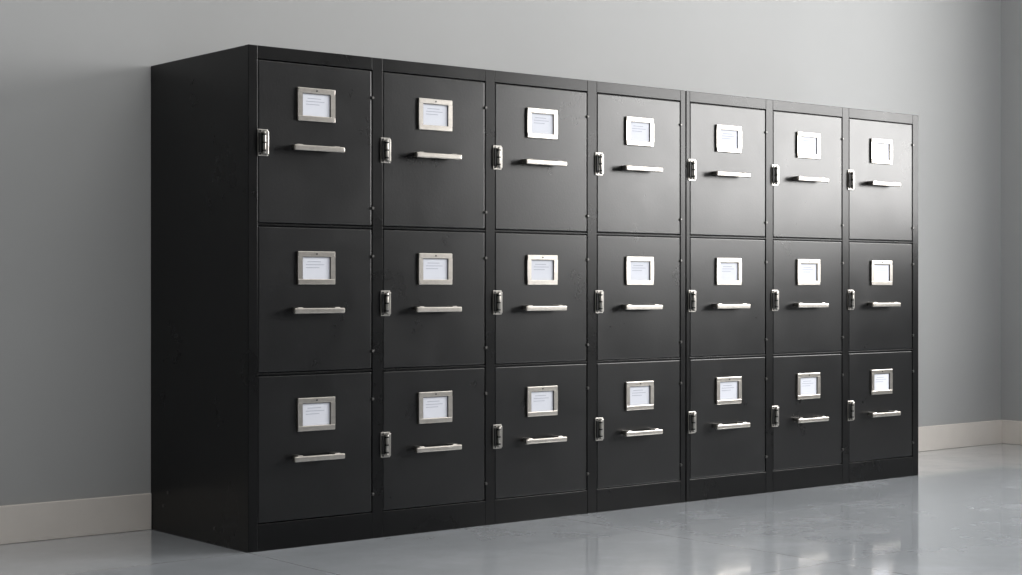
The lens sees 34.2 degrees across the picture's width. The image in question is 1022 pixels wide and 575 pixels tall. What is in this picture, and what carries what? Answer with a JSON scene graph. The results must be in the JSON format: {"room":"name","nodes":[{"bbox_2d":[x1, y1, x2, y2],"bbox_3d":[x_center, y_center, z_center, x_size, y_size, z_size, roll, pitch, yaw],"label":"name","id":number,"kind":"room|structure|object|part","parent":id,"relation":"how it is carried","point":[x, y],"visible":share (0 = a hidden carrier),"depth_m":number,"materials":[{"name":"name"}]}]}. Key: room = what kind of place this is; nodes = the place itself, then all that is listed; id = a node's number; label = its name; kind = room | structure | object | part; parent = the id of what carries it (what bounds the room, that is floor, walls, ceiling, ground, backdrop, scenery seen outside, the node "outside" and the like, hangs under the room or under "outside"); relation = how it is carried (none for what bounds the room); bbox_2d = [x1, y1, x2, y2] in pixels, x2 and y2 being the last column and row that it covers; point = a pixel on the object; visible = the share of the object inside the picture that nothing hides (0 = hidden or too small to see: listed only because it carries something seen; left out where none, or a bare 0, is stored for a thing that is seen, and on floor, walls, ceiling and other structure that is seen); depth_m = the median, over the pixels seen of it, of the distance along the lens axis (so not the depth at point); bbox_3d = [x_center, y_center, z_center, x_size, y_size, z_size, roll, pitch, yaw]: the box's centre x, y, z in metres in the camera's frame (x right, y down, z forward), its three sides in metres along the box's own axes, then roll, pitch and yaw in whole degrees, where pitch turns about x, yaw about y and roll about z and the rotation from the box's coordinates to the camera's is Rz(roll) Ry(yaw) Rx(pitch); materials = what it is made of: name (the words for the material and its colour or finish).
{"room":"file storage room","nodes":[
{"label":"file storage room","id":0,"kind":"room"},
{"bbox_2d":[0,0,1000,505],"bbox_3d":[-1.178,-0.916,5.471,9.600,3.400,0.150,0,0,-39],"label":"wall","id":1,"kind":"structure","parent":0,"point":[75,75],"depth_m":5.75,"materials":[{"name":"grey paint"}]},
{"bbox_2d":[0,420,1001,544],"bbox_3d":[-1.127,0.725,5.409,9.300,0.118,0.012,0,0,-39],"label":"baseboard","id":2,"kind":"structure","parent":1,"relation":"attached to","point":[29,522],"depth_m":5.26,"materials":[{"name":"white paint"}]},
{"bbox_2d":[0,443,1021,574],"bbox_3d":[1.157,0.834,2.619,9.600,0.100,7.521,0,0,-39],"label":"floor","id":3,"kind":"structure","parent":0,"point":[961,514],"depth_m":5.08,"materials":[{"name":"concrete"}]},
{"bbox_2d":[151,44,684,552],"bbox_3d":[-0.266,0.033,5.719,1.825,1.502,0.620,0,0,-39],"label":"cabinet","id":4,"kind":"object","parent":3,"relation":"on","point":[204,224],"visible":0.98,"depth_m":5.19,"materials":[{"name":"black metal"}]},
{"bbox_2d":[257,372,373,522],"bbox_3d":[-0.582,0.482,5.045,0.414,0.437,0.052,0,0,-39],"label":"door","id":5,"kind":"structure","parent":4,"relation":"attached to","point":[287,489],"depth_m":5.04,"materials":[{"name":"black metal"}]},
{"bbox_2d":[297,396,334,431],"bbox_3d":[-0.592,0.385,5.047,0.134,0.101,0.010,0,0,-39],"label":"label holder","id":6,"kind":"object","parent":5,"relation":"attached to","point":[314,413],"visible":1,"depth_m":5.05,"materials":[{"name":"silver metal"}]},
{"bbox_3d":[-0.588,0.514,5.032,0.180,0.019,0.038,0,0,-39],"label":"handle","id":7,"kind":"part","parent":5,"relation":"part of","materials":[{"name":"silver metal"}]},
{"bbox_2d":[257,226,373,372],"bbox_3d":[-0.582,0.036,5.045,0.414,0.436,0.052,0,0,-39],"label":"door","id":8,"kind":"structure","parent":4,"relation":"attached to","point":[287,341],"depth_m":5.04,"materials":[{"name":"black metal"}]},
{"bbox_2d":[297,251,334,284],"bbox_3d":[-0.592,-0.059,5.047,0.134,0.101,0.010,0,0,-39],"label":"label holder","id":9,"kind":"object","parent":8,"relation":"attached to","point":[313,267],"visible":1,"depth_m":5.05,"materials":[{"name":"silver metal"}]},
{"bbox_3d":[-0.588,0.069,5.032,0.180,0.019,0.038,0,0,-39],"label":"handle","id":10,"kind":"part","parent":8,"relation":"part of","materials":[{"name":"silver metal"}]},
{"bbox_2d":[257,59,373,225],"bbox_3d":[-0.582,-0.435,5.045,0.414,0.484,0.052,0,0,-39],"label":"door","id":11,"kind":"structure","parent":4,"relation":"attached to","point":[294,186],"depth_m":5.05,"materials":[{"name":"black metal"}]},
{"bbox_2d":[257,129,268,155],"bbox_3d":[-0.733,-0.430,4.925,0.036,0.080,0.018,0,0,-39],"label":"latch","id":12,"kind":"object","parent":11,"relation":"attached to","point":[262,134],"visible":1,"depth_m":4.92,"materials":[{"name":"metal"}]},
{"bbox_2d":[297,87,334,122],"bbox_3d":[-0.592,-0.554,5.047,0.134,0.101,0.010,0,0,-39],"label":"label holder","id":13,"kind":"object","parent":11,"relation":"attached to","point":[313,104],"visible":1,"depth_m":5.05,"materials":[{"name":"silver metal"}]},
{"bbox_3d":[-0.588,-0.421,5.032,0.180,0.019,0.038,0,0,-39],"label":"handle","id":14,"kind":"part","parent":11,"relation":"part of","materials":[{"name":"silver metal"}]},
{"bbox_2d":[383,367,486,510],"bbox_3d":[-0.233,0.482,5.331,0.414,0.437,0.052,0,0,-39],"label":"door","id":15,"kind":"structure","parent":4,"relation":"attached to","point":[411,479],"depth_m":5.33,"materials":[{"name":"black metal"}]},
{"bbox_2d":[380,432,390,457],"bbox_3d":[-0.390,0.493,5.205,0.036,0.080,0.018,0,0,-39],"label":"latch","id":16,"kind":"object","parent":15,"relation":"attached to","point":[385,437],"visible":1,"depth_m":5.20,"materials":[{"name":"metal"}]},
{"bbox_2d":[418,391,452,423],"bbox_3d":[-0.243,0.385,5.332,0.134,0.101,0.010,0,0,-39],"label":"label holder","id":17,"kind":"object","parent":15,"relation":"attached to","point":[436,406],"visible":1,"depth_m":5.33,"materials":[{"name":"silver metal"}]},
{"bbox_3d":[-0.239,0.514,5.317,0.180,0.019,0.038,0,0,-39],"label":"handle","id":18,"kind":"part","parent":15,"relation":"part of","materials":[{"name":"silver metal"}]},
{"bbox_2d":[383,230,486,367],"bbox_3d":[-0.233,0.036,5.331,0.414,0.436,0.052,0,0,-39],"label":"door","id":19,"kind":"structure","parent":4,"relation":"attached to","point":[411,338],"depth_m":5.33,"materials":[{"name":"black metal"}]},
{"bbox_2d":[380,291,390,315],"bbox_3d":[-0.390,0.050,5.205,0.036,0.080,0.018,0,0,-39],"label":"latch","id":20,"kind":"object","parent":19,"relation":"attached to","point":[385,296],"visible":1,"depth_m":5.20,"materials":[{"name":"metal"}]},
{"bbox_2d":[418,253,452,284],"bbox_3d":[-0.243,-0.059,5.332,0.134,0.101,0.010,0,0,-39],"label":"label holder","id":21,"kind":"object","parent":19,"relation":"attached to","point":[433,268],"visible":1,"depth_m":5.33,"materials":[{"name":"silver metal"}]},
{"bbox_3d":[-0.239,0.069,5.317,0.180,0.019,0.038,0,0,-39],"label":"handle","id":22,"kind":"part","parent":19,"relation":"part of","materials":[{"name":"silver metal"}]},
{"bbox_2d":[383,72,486,228],"bbox_3d":[-0.233,-0.435,5.331,0.414,0.484,0.052,0,0,-39],"label":"door","id":23,"kind":"structure","parent":4,"relation":"attached to","point":[417,192],"depth_m":5.33,"materials":[{"name":"black metal"}]},
{"bbox_2d":[380,137,390,162],"bbox_3d":[-0.390,-0.430,5.205,0.036,0.080,0.018,0,0,-39],"label":"latch","id":24,"kind":"object","parent":23,"relation":"attached to","point":[385,143],"visible":1,"depth_m":5.20,"materials":[{"name":"metal"}]},
{"bbox_2d":[418,98,452,131],"bbox_3d":[-0.243,-0.554,5.332,0.134,0.101,0.010,0,0,-39],"label":"label holder","id":25,"kind":"object","parent":23,"relation":"attached to","point":[433,114],"visible":1,"depth_m":5.33,"materials":[{"name":"silver metal"}]},
{"bbox_3d":[-0.239,-0.421,5.317,0.180,0.019,0.038,0,0,-39],"label":"handle","id":26,"kind":"part","parent":23,"relation":"part of","materials":[{"name":"silver metal"}]},
{"bbox_2d":[495,363,588,498],"bbox_3d":[0.115,0.482,5.616,0.414,0.437,0.052,0,0,-39],"label":"door","id":27,"kind":"structure","parent":4,"relation":"attached to","point":[521,469],"depth_m":5.62,"materials":[{"name":"black metal"}]},
{"bbox_2d":[493,424,501,448],"bbox_3d":[-0.042,0.493,5.491,0.036,0.080,0.018,0,0,-39],"label":"latch","id":28,"kind":"object","parent":27,"relation":"attached to","point":[497,429],"visible":1,"depth_m":5.49,"materials":[{"name":"metal"}]},
{"bbox_2d":[526,385,557,416],"bbox_3d":[0.106,0.385,5.618,0.134,0.101,0.010,0,0,-39],"label":"label holder","id":29,"kind":"object","parent":27,"relation":"attached to","point":[540,400],"visible":1,"depth_m":5.62,"materials":[{"name":"silver metal"}]},
{"bbox_3d":[0.110,0.514,5.603,0.180,0.019,0.038,0,0,-39],"label":"handle","id":30,"kind":"part","parent":27,"relation":"part of","materials":[{"name":"silver metal"}]},
{"bbox_2d":[495,233,588,363],"bbox_3d":[0.115,0.036,5.616,0.414,0.436,0.052,0,0,-39],"label":"door","id":31,"kind":"structure","parent":4,"relation":"attached to","point":[521,336],"depth_m":5.62,"materials":[{"name":"black metal"}]},
{"bbox_2d":[493,290,501,314],"bbox_3d":[-0.042,0.050,5.491,0.036,0.080,0.018,0,0,-39],"label":"latch","id":32,"kind":"object","parent":31,"relation":"attached to","point":[497,294],"visible":1,"depth_m":5.49,"materials":[{"name":"metal"}]},
{"bbox_2d":[526,255,557,284],"bbox_3d":[0.106,-0.059,5.618,0.134,0.101,0.010,0,0,-39],"label":"label holder","id":33,"kind":"object","parent":31,"relation":"attached to","point":[540,269],"visible":1,"depth_m":5.62,"materials":[{"name":"silver metal"}]},
{"bbox_3d":[0.110,0.069,5.603,0.180,0.019,0.038,0,0,-39],"label":"handle","id":34,"kind":"part","parent":31,"relation":"part of","materials":[{"name":"silver metal"}]},
{"bbox_2d":[495,83,588,231],"bbox_3d":[0.115,-0.435,5.616,0.414,0.484,0.052,0,0,-39],"label":"door","id":35,"kind":"structure","parent":4,"relation":"attached to","point":[532,197],"depth_m":5.62,"materials":[{"name":"black metal"}]},
{"bbox_2d":[493,145,501,169],"bbox_3d":[-0.042,-0.430,5.491,0.036,0.080,0.018,0,0,-39],"label":"latch","id":36,"kind":"object","parent":35,"relation":"attached to","point":[497,150],"visible":1,"depth_m":5.49,"materials":[{"name":"metal"}]},
{"bbox_2d":[526,107,557,139],"bbox_3d":[0.106,-0.554,5.618,0.134,0.101,0.010,0,0,-39],"label":"label holder","id":37,"kind":"object","parent":35,"relation":"attached to","point":[540,123],"visible":1,"depth_m":5.62,"materials":[{"name":"silver metal"}]},
{"bbox_3d":[0.110,-0.421,5.603,0.180,0.019,0.038,0,0,-39],"label":"handle","id":38,"kind":"part","parent":35,"relation":"part of","materials":[{"name":"silver metal"}]},
{"bbox_2d":[597,360,681,487],"bbox_3d":[0.468,0.482,5.905,0.414,0.437,0.052,0,0,-39],"label":"door","id":39,"kind":"structure","parent":4,"relation":"attached to","point":[622,460],"depth_m":5.91,"materials":[{"name":"black metal"}]},
{"bbox_2d":[595,417,603,440],"bbox_3d":[0.311,0.493,5.779,0.036,0.080,0.018,0,0,-39],"label":"latch","id":40,"kind":"object","parent":39,"relation":"attached to","point":[599,422],"visible":1,"depth_m":5.77,"materials":[{"name":"metal"}]},
{"bbox_2d":[625,381,653,410],"bbox_3d":[0.458,0.385,5.906,0.134,0.101,0.010,0,0,-39],"label":"label holder","id":41,"kind":"object","parent":39,"relation":"attached to","point":[639,395],"visible":1,"depth_m":5.91,"materials":[{"name":"silver metal"}]},
{"bbox_3d":[0.463,0.514,5.891,0.180,0.019,0.038,0,0,-39],"label":"handle","id":42,"kind":"part","parent":39,"relation":"part of","materials":[{"name":"silver metal"}]},
{"bbox_2d":[597,235,681,359],"bbox_3d":[0.468,0.036,5.905,0.414,0.436,0.052,0,0,-39],"label":"door","id":43,"kind":"structure","parent":4,"relation":"attached to","point":[622,333],"depth_m":5.91,"materials":[{"name":"black metal"}]},
{"bbox_2d":[595,290,603,312],"bbox_3d":[0.311,0.050,5.779,0.036,0.080,0.018,0,0,-39],"label":"latch","id":44,"kind":"object","parent":43,"relation":"attached to","point":[599,294],"visible":1,"depth_m":5.77,"materials":[{"name":"metal"}]},
{"bbox_2d":[625,256,653,284],"bbox_3d":[0.458,-0.059,5.906,0.134,0.101,0.010,0,0,-39],"label":"label holder","id":45,"kind":"object","parent":43,"relation":"attached to","point":[638,270],"visible":1,"depth_m":5.91,"materials":[{"name":"silver metal"}]},
{"bbox_3d":[0.463,0.069,5.891,0.180,0.019,0.038,0,0,-39],"label":"handle","id":46,"kind":"part","parent":43,"relation":"part of","materials":[{"name":"silver metal"}]},
{"bbox_2d":[597,93,681,234],"bbox_3d":[0.468,-0.435,5.905,0.414,0.484,0.052,0,0,-39],"label":"door","id":47,"kind":"structure","parent":4,"relation":"attached to","point":[628,201],"depth_m":5.91,"materials":[{"name":"black metal"}]},
{"bbox_2d":[595,152,603,175],"bbox_3d":[0.311,-0.430,5.779,0.036,0.080,0.018,0,0,-39],"label":"latch","id":48,"kind":"object","parent":47,"relation":"attached to","point":[599,157],"visible":1,"depth_m":5.77,"materials":[{"name":"metal"}]},
{"bbox_2d":[625,116,653,146],"bbox_3d":[0.458,-0.554,5.906,0.134,0.101,0.010,0,0,-39],"label":"label holder","id":49,"kind":"object","parent":47,"relation":"attached to","point":[639,131],"visible":1,"depth_m":5.91,"materials":[{"name":"silver metal"}]},
{"bbox_3d":[0.463,-0.421,5.891,0.180,0.019,0.038,0,0,-39],"label":"handle","id":50,"kind":"part","parent":47,"relation":"part of","materials":[{"name":"silver metal"}]},
{"bbox_2d":[685,91,917,501],"bbox_3d":[0.974,0.033,6.734,1.370,1.502,0.620,0,0,-39],"label":"cabinet","id":51,"kind":"object","parent":3,"relation":"on","point":[769,480],"visible":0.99,"depth_m":6.39,"materials":[{"name":"black metal"}]},
{"bbox_2d":[688,411,695,433],"bbox_3d":[0.666,0.493,6.070,0.036,0.080,0.018,0,0,-39],"label":"latch","id":52,"kind":"object","parent":51,"relation":"attached to","point":[692,414],"visible":1,"depth_m":6.06,"materials":[{"name":"metal"}]},
{"bbox_2d":[688,290,695,311],"bbox_3d":[0.666,0.050,6.070,0.036,0.080,0.018,0,0,-39],"label":"latch","id":53,"kind":"object","parent":51,"relation":"attached to","point":[691,293],"visible":1,"depth_m":6.06,"materials":[{"name":"metal"}]},
{"bbox_2d":[688,159,695,180],"bbox_3d":[0.666,-0.430,6.070,0.036,0.080,0.018,0,0,-39],"label":"latch","id":54,"kind":"object","parent":51,"relation":"attached to","point":[691,162],"visible":1,"depth_m":6.06,"materials":[{"name":"metal"}]},
{"bbox_2d":[690,357,767,478],"bbox_3d":[0.823,0.482,6.195,0.414,0.437,0.052,0,0,-39],"label":"door","id":55,"kind":"structure","parent":51,"relation":"attached to","point":[713,452],"depth_m":6.20,"materials":[{"name":"black metal"}]},
{"bbox_2d":[715,376,741,404],"bbox_3d":[0.813,0.385,6.197,0.134,0.101,0.010,0,0,-39],"label":"label holder","id":56,"kind":"object","parent":55,"relation":"attached to","point":[728,390],"visible":1,"depth_m":6.20,"materials":[{"name":"silver metal"}]},
{"bbox_3d":[0.818,0.514,6.182,0.180,0.019,0.038,0,0,-39],"label":"handle","id":57,"kind":"part","parent":55,"relation":"part of","materials":[{"name":"silver metal"}]},
{"bbox_2d":[690,238,767,356],"bbox_3d":[0.823,0.036,6.195,0.414,0.436,0.052,0,0,-39],"label":"door","id":58,"kind":"structure","parent":51,"relation":"attached to","point":[713,331],"depth_m":6.20,"materials":[{"name":"black metal"}]},
{"bbox_2d":[715,258,741,284],"bbox_3d":[0.813,-0.059,6.197,0.134,0.101,0.010,0,0,-39],"label":"label holder","id":59,"kind":"object","parent":58,"relation":"attached to","point":[728,271],"visible":1,"depth_m":6.20,"materials":[{"name":"silver metal"}]},
{"bbox_3d":[0.818,0.069,6.182,0.180,0.019,0.038,0,0,-39],"label":"handle","id":60,"kind":"part","parent":58,"relation":"part of","materials":[{"name":"silver metal"}]},
{"bbox_2d":[690,103,767,236],"bbox_3d":[0.823,-0.435,6.195,0.414,0.484,0.052,0,0,-39],"label":"door","id":61,"kind":"structure","parent":51,"relation":"attached to","point":[719,205],"depth_m":6.20,"materials":[{"name":"black metal"}]},
{"bbox_2d":[715,124,741,152],"bbox_3d":[0.813,-0.554,6.197,0.134,0.101,0.010,0,0,-39],"label":"label holder","id":62,"kind":"object","parent":61,"relation":"attached to","point":[728,138],"visible":1,"depth_m":6.20,"materials":[{"name":"silver metal"}]},
{"bbox_3d":[0.818,-0.421,6.182,0.180,0.019,0.038,0,0,-39],"label":"handle","id":63,"kind":"part","parent":61,"relation":"part of","materials":[{"name":"silver metal"}]},
{"bbox_2d":[771,406,778,426],"bbox_3d":[1.015,0.493,6.356,0.036,0.080,0.018,0,0,-39],"label":"latch","id":64,"kind":"object","parent":51,"relation":"attached to","point":[774,409],"visible":1,"depth_m":6.35,"materials":[{"name":"metal"}]},
{"bbox_2d":[771,290,778,310],"bbox_3d":[1.015,0.050,6.356,0.036,0.080,0.018,0,0,-39],"label":"latch","id":65,"kind":"object","parent":51,"relation":"attached to","point":[774,293],"visible":1,"depth_m":6.35,"materials":[{"name":"metal"}]},
{"bbox_2d":[771,165,778,185],"bbox_3d":[1.015,-0.430,6.356,0.036,0.080,0.018,0,0,-39],"label":"latch","id":66,"kind":"object","parent":51,"relation":"attached to","point":[774,168],"visible":1,"depth_m":6.35,"materials":[{"name":"metal"}]},
{"bbox_2d":[773,354,843,469],"bbox_3d":[1.172,0.482,6.481,0.414,0.437,0.052,0,0,-39],"label":"door","id":67,"kind":"structure","parent":51,"relation":"attached to","point":[795,445],"depth_m":6.48,"materials":[{"name":"black metal"}]},
{"bbox_2d":[796,372,820,399],"bbox_3d":[1.162,0.385,6.482,0.134,0.101,0.010,0,0,-39],"label":"label holder","id":68,"kind":"object","parent":67,"relation":"attached to","point":[808,385],"visible":1,"depth_m":6.48,"materials":[{"name":"silver metal"}]},
{"bbox_3d":[1.167,0.514,6.468,0.180,0.019,0.038,0,0,-39],"label":"handle","id":69,"kind":"part","parent":67,"relation":"part of","materials":[{"name":"silver metal"}]},
{"bbox_2d":[773,240,843,353],"bbox_3d":[1.172,0.036,6.481,0.414,0.436,0.052,0,0,-39],"label":"door","id":70,"kind":"structure","parent":51,"relation":"attached to","point":[795,330],"depth_m":6.48,"materials":[{"name":"black metal"}]},
{"bbox_2d":[796,259,820,284],"bbox_3d":[1.162,-0.059,6.482,0.134,0.101,0.010,0,0,-39],"label":"label holder","id":71,"kind":"object","parent":70,"relation":"attached to","point":[808,271],"visible":1,"depth_m":6.48,"materials":[{"name":"silver metal"}]},
{"bbox_3d":[1.167,0.069,6.468,0.180,0.019,0.038,0,0,-39],"label":"handle","id":72,"kind":"part","parent":70,"relation":"part of","materials":[{"name":"silver metal"}]},
{"bbox_2d":[773,111,843,238],"bbox_3d":[1.172,-0.435,6.481,0.414,0.484,0.052,0,0,-39],"label":"door","id":73,"kind":"structure","parent":51,"relation":"attached to","point":[801,209],"depth_m":6.48,"materials":[{"name":"black metal"}]},
{"bbox_2d":[796,132,820,158],"bbox_3d":[1.162,-0.554,6.482,0.134,0.101,0.010,0,0,-39],"label":"label holder","id":74,"kind":"object","parent":73,"relation":"attached to","point":[808,145],"visible":1,"depth_m":6.48,"materials":[{"name":"silver metal"}]},
{"bbox_3d":[1.167,-0.421,6.468,0.180,0.019,0.038,0,0,-39],"label":"handle","id":75,"kind":"part","parent":73,"relation":"part of","materials":[{"name":"silver metal"}]},
{"bbox_2d":[847,401,854,420],"bbox_3d":[1.364,0.493,6.641,0.036,0.080,0.018,0,0,-39],"label":"latch","id":76,"kind":"object","parent":51,"relation":"attached to","point":[850,404],"visible":1,"depth_m":6.64,"materials":[{"name":"metal"}]},
{"bbox_2d":[847,290,854,309],"bbox_3d":[1.364,0.050,6.641,0.036,0.080,0.018,0,0,-39],"label":"latch","id":77,"kind":"object","parent":51,"relation":"attached to","point":[850,293],"visible":1,"depth_m":6.64,"materials":[{"name":"metal"}]},
{"bbox_2d":[847,170,854,189],"bbox_3d":[1.364,-0.430,6.641,0.036,0.080,0.018,0,0,-39],"label":"latch","id":78,"kind":"object","parent":51,"relation":"attached to","point":[850,173],"visible":1,"depth_m":6.64,"materials":[{"name":"metal"}]},
{"bbox_2d":[849,351,913,461],"bbox_3d":[1.521,0.482,6.767,0.414,0.437,0.052,0,0,-39],"label":"door","id":79,"kind":"structure","parent":51,"relation":"attached to","point":[870,438],"depth_m":6.77,"materials":[{"name":"black metal"}]},
{"bbox_2d":[870,369,892,394],"bbox_3d":[1.511,0.385,6.768,0.134,0.101,0.010,0,0,-39],"label":"label holder","id":80,"kind":"object","parent":79,"relation":"attached to","point":[881,380],"visible":1,"depth_m":6.77,"materials":[{"name":"silver metal"}]},
{"bbox_3d":[1.516,0.514,6.753,0.180,0.019,0.038,0,0,-39],"label":"handle","id":81,"kind":"part","parent":79,"relation":"part of","materials":[{"name":"silver metal"}]},
{"bbox_2d":[849,242,913,350],"bbox_3d":[1.521,0.036,6.767,0.414,0.436,0.052,0,0,-39],"label":"door","id":82,"kind":"structure","parent":51,"relation":"attached to","point":[870,328],"depth_m":6.77,"materials":[{"name":"black metal"}]},
{"bbox_2d":[870,260,892,284],"bbox_3d":[1.511,-0.059,6.768,0.134,0.101,0.010,0,0,-39],"label":"label holder","id":83,"kind":"object","parent":82,"relation":"attached to","point":[881,272],"visible":1,"depth_m":6.76,"materials":[{"name":"silver metal"}]},
{"bbox_3d":[1.516,0.069,6.753,0.180,0.019,0.038,0,0,-39],"label":"handle","id":84,"kind":"part","parent":82,"relation":"part of","materials":[{"name":"silver metal"}]},
{"bbox_2d":[849,119,913,240],"bbox_3d":[1.521,-0.435,6.767,0.414,0.484,0.052,0,0,-39],"label":"door","id":85,"kind":"structure","parent":51,"relation":"attached to","point":[884,213],"depth_m":6.77,"materials":[{"name":"black metal"}]},
{"bbox_2d":[870,138,892,164],"bbox_3d":[1.511,-0.554,6.768,0.134,0.101,0.010,0,0,-39],"label":"label holder","id":86,"kind":"object","parent":85,"relation":"attached to","point":[881,150],"visible":1,"depth_m":6.77,"materials":[{"name":"silver metal"}]},
{"bbox_3d":[1.516,-0.421,6.753,0.180,0.019,0.038,0,0,-39],"label":"handle","id":87,"kind":"part","parent":85,"relation":"part of","materials":[{"name":"silver metal"}]},
{"bbox_2d":[1001,0,1021,420],"bbox_3d":[4.813,-0.916,5.612,0.150,3.400,7.221,0,0,-39],"label":"wall","id":88,"kind":"structure","parent":0,"point":[1011,10],"depth_m":8.31,"materials":[{"name":"grey paint"}]},
{"bbox_2d":[1002,420,1021,444],"bbox_3d":[4.754,0.725,5.556,0.012,0.118,7.209,0,0,-39],"label":"baseboard","id":89,"kind":"structure","parent":88,"relation":"attached to","point":[1011,430],"depth_m":8.30,"materials":[{"name":"white paint"}]}
]}

